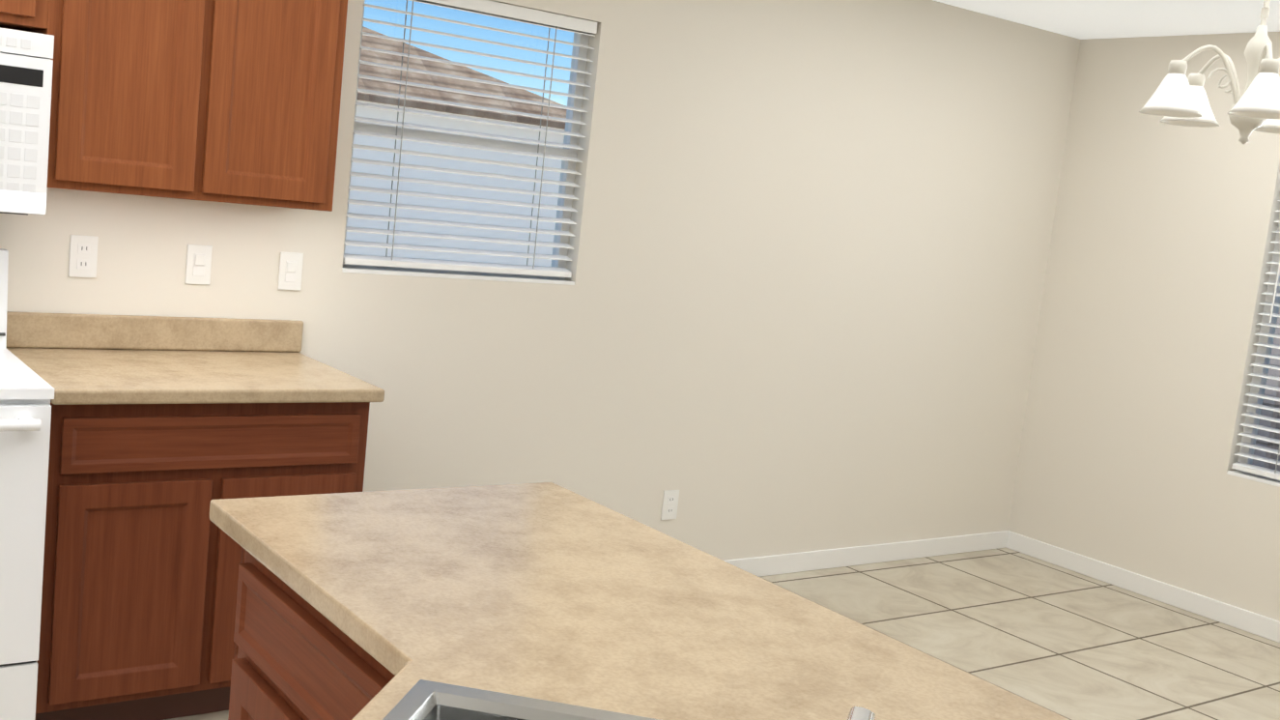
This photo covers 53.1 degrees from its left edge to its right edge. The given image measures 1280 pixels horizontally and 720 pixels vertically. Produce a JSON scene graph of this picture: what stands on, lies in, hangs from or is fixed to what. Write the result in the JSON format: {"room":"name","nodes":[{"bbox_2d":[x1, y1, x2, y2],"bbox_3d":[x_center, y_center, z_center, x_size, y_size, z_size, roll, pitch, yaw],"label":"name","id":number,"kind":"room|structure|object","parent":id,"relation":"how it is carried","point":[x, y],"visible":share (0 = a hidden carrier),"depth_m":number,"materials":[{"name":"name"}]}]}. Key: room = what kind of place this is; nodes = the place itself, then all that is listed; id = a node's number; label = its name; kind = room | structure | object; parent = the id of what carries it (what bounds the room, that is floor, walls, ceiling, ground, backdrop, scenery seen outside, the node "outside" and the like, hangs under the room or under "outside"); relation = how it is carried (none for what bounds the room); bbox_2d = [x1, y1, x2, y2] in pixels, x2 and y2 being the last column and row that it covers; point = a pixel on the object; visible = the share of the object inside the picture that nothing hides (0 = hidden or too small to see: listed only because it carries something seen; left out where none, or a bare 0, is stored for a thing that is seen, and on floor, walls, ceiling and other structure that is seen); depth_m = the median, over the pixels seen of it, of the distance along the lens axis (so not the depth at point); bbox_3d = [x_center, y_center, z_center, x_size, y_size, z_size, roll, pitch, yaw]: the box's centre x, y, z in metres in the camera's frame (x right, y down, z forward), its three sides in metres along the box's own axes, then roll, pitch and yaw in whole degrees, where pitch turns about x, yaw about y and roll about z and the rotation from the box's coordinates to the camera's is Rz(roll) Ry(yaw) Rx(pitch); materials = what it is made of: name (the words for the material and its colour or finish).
{"room":"kitchen","nodes":[
{"label":"kitchen","id":0,"kind":"room"},
{"bbox_2d":[0,0,1080,560],"bbox_3d":[-1.522,-0.347,3.683,8.710,2.450,0.120,1,9,-36],"label":"wall","id":1,"kind":"structure","parent":0,"point":[796,307],"depth_m":4.98,"materials":[{"name":"paint"}]},
{"bbox_2d":[0,0,57,34],"bbox_3d":[-1.686,-1.035,3.141,0.393,0.390,0.324,1,9,-36],"label":"upper cabinet","id":2,"kind":"object","parent":1,"relation":"attached to","point":[41,16],"depth_m":3.15,"materials":[{"name":"brown wood"}]},
{"bbox_2d":[0,28,54,215],"bbox_3d":[-1.850,-0.597,3.024,0.772,0.437,0.457,1,9,-36],"label":"microwave","id":3,"kind":"object","parent":2,"relation":"attached to","point":[26,63],"visible":1,"depth_m":3.07,"materials":[{"name":"plastic"},{"name":"painted metal"},{"name":"glass"}]},
{"bbox_2d":[68,234,98,277],"bbox_3d":[-1.559,-0.288,3.587,0.072,0.116,0.008,1,9,-36],"label":"outlet","id":4,"kind":"object","parent":1,"relation":"attached to","point":[83,254],"visible":1,"depth_m":3.58,"materials":[{"name":"white plastic"}]},
{"bbox_2d":[46,0,216,200],"bbox_3d":[-1.393,-0.838,3.396,0.387,0.780,0.324,1,9,-36],"label":"upper cabinet","id":5,"kind":"object","parent":1,"relation":"attached to","point":[131,105],"depth_m":3.30,"materials":[{"name":"brown wood"}]},
{"bbox_2d":[184,244,212,284],"bbox_3d":[-1.300,-0.279,3.776,0.072,0.116,0.012,1,9,-36],"label":"light switch","id":6,"kind":"object","parent":1,"relation":"attached to","point":[198,267],"visible":1,"depth_m":3.77,"materials":[{"name":"white plastic"}]},
{"bbox_2d":[204,0,347,211],"bbox_3d":[-1.081,-0.834,3.624,0.387,0.780,0.324,1,9,-36],"label":"upper cabinet","id":7,"kind":"object","parent":1,"relation":"attached to","point":[237,101],"depth_m":3.52,"materials":[{"name":"brown wood"}]},
{"bbox_2d":[277,251,303,290],"bbox_3d":[-1.075,-0.270,3.942,0.072,0.116,0.012,1,9,-36],"label":"light switch","id":8,"kind":"object","parent":1,"relation":"attached to","point":[290,270],"visible":1,"depth_m":3.94,"materials":[{"name":"white plastic"}]},
{"bbox_2d":[341,0,589,284],"bbox_3d":[-0.571,-0.732,4.296,0.880,0.920,0.115,1,9,-36],"label":"window","id":9,"kind":"structure","parent":1,"relation":"in","point":[579,51],"depth_m":4.39,"materials":[{"name":"clear glass"}]},
{"bbox_2d":[342,0,597,277],"bbox_3d":[-0.557,-0.740,4.276,0.856,0.892,0.056,1,9,-36],"label":"window blinds","id":10,"kind":"object","parent":9,"relation":"attached to","point":[498,10],"visible":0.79,"depth_m":4.26,"materials":[{"name":"white plastic"}]},
{"bbox_2d":[660,489,679,519],"bbox_3d":[0.118,0.567,4.987,0.072,0.116,0.008,1,9,-36],"label":"electrical outlet","id":11,"kind":"object","parent":1,"relation":"attached to","point":[669,504],"visible":1,"depth_m":4.98,"materials":[{"name":"white plastic"}]},
{"bbox_2d":[724,530,1009,576],"bbox_3d":[0.337,0.860,5.207,3.640,0.085,0.012,1,9,-36],"label":"baseboard","id":12,"kind":"structure","parent":1,"relation":"attached to","point":[777,564],"depth_m":5.70,"materials":[{"name":"white wood"}]},
{"bbox_2d":[164,547,1279,719],"bbox_3d":[0.760,1.595,0.529,8.710,0.100,8.440,1,9,-36],"label":"floor","id":13,"kind":"structure","parent":0,"point":[1070,644],"depth_m":4.98,"materials":[{"name":"tile"}]},
{"bbox_2d":[0,248,54,719],"bbox_3d":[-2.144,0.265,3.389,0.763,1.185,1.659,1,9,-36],"label":"range","id":14,"kind":"object","parent":13,"relation":"on","point":[26,393],"visible":1,"depth_m":2.97,"materials":[{"name":"enameled metal"},{"name":"glass"}]},
{"bbox_2d":[35,401,369,719],"bbox_3d":[-1.287,0.492,3.562,0.820,0.876,0.618,1,9,-36],"label":"base cabinet","id":15,"kind":"object","parent":13,"relation":"on","point":[143,556],"visible":0.52,"depth_m":3.24,"materials":[{"name":"brown wood"}]},
{"bbox_2d":[6,311,384,404],"bbox_3d":[-1.216,-0.006,3.498,0.845,0.137,0.637,1,9,-36],"label":"countertop","id":16,"kind":"structure","parent":15,"relation":"on","point":[73,358],"depth_m":3.53,"materials":[{"name":"laminate"}]},
{"bbox_2d":[227,677,393,719],"bbox_3d":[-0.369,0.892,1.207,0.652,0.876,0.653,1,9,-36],"label":"base cabinet","id":17,"kind":"object","parent":13,"relation":"on","point":[333,701],"depth_m":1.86,"materials":[{"name":"brown wood"}]},
{"bbox_2d":[229,549,395,700],"bbox_3d":[-0.274,0.789,2.099,0.618,0.876,0.690,1,9,-36],"label":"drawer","id":18,"kind":"object","parent":13,"relation":"on","point":[299,657],"depth_m":1.97,"materials":[{"name":"brown wood"}]},
{"bbox_2d":[209,482,1070,719],"bbox_3d":[-1.107,0.416,0.673,3.800,0.037,2.090,1,9,-36],"label":"countertop","id":19,"kind":"structure","parent":18,"relation":"on","point":[552,591],"depth_m":1.82,"materials":[{"name":"laminate"}]},
{"bbox_2d":[382,679,659,719],"bbox_3d":[-0.070,0.532,1.083,0.530,0.162,0.800,7,7,8],"label":"double-bowl sink","id":20,"kind":"object","parent":19,"relation":"in","point":[421,699],"visible":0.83,"depth_m":1.46,"materials":[{"name":"silver metal"}]},
{"bbox_2d":[847,706,875,719],"bbox_3d":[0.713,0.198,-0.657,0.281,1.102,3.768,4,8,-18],"label":"kitchen faucet","id":21,"kind":"object","parent":19,"relation":"on","point":[858,713],"visible":1,"depth_m":1.08,"materials":[{"name":"silver metal"}]},
{"bbox_2d":[933,0,1279,39],"bbox_3d":[-0.222,-1.285,1.928,8.710,0.120,4.120,1,9,-36],"label":"ceiling","id":22,"kind":"structure","parent":0,"point":[1083,19],"depth_m":5.27,"materials":[{"name":"paint"}]},
{"bbox_2d":[1138,0,1279,143],"bbox_3d":[1.704,-0.897,3.493,0.557,0.624,0.573,1,9,-36],"label":"chandelier","id":23,"kind":"object","parent":22,"relation":"hanging from","point":[1179,98],"visible":1,"depth_m":3.47,"materials":[{"name":"beige"}]},
{"bbox_2d":[1008,31,1279,621],"bbox_3d":[3.139,0.044,4.581,0.120,2.450,4.000,1,9,-36],"label":"wall","id":24,"kind":"structure","parent":0,"point":[1163,236],"depth_m":5.66,"materials":[{"name":"paint"}]},
{"bbox_2d":[1006,531,1279,642],"bbox_3d":[2.925,1.200,4.738,0.012,0.085,3.856,1,9,-36],"label":"baseboard","id":25,"kind":"structure","parent":24,"relation":"attached to","point":[1258,624],"depth_m":5.65,"materials":[{"name":"white wood"}]},
{"bbox_2d":[1226,215,1279,486],"bbox_3d":[3.113,-0.085,4.617,0.115,1.450,1.790,1,9,-36],"label":"window","id":26,"kind":"structure","parent":24,"relation":"in","point":[1261,390],"depth_m":5.34,"materials":[{"name":"white plastic"}]},
{"bbox_2d":[1231,199,1279,480],"bbox_3d":[3.094,-0.097,4.600,0.062,1.422,1.766,1,9,-36],"label":"window blinds","id":27,"kind":"object","parent":26,"relation":"attached to","point":[1259,469],"visible":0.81,"depth_m":5.29,"materials":[{"name":"white plastic"}]},
{"label":"outside","id":28,"kind":"structure","parent":0,"visible":0},
{"bbox_3d":[15.757,2.098,10.449,120.000,0.100,130.000,1,9,-36],"label":"ground","id":29,"kind":"structure","parent":28,"visible":0},
{"bbox_2d":[344,26,567,266],"bbox_3d":[-11.009,-5.397,27.647,14.020,4.640,18.000,1,9,-36],"label":"house","id":30,"kind":"structure","parent":29,"relation":"on","point":[412,104],"depth_m":22.92,"materials":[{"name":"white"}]},
{"bbox_2d":[1251,306,1279,470],"bbox_3d":[6.982,1.435,1.585,0.250,1.560,18.300,1,9,-36],"label":"fence","id":31,"kind":"object","parent":29,"relation":"on","point":[1270,392],"depth_m":6.55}
]}

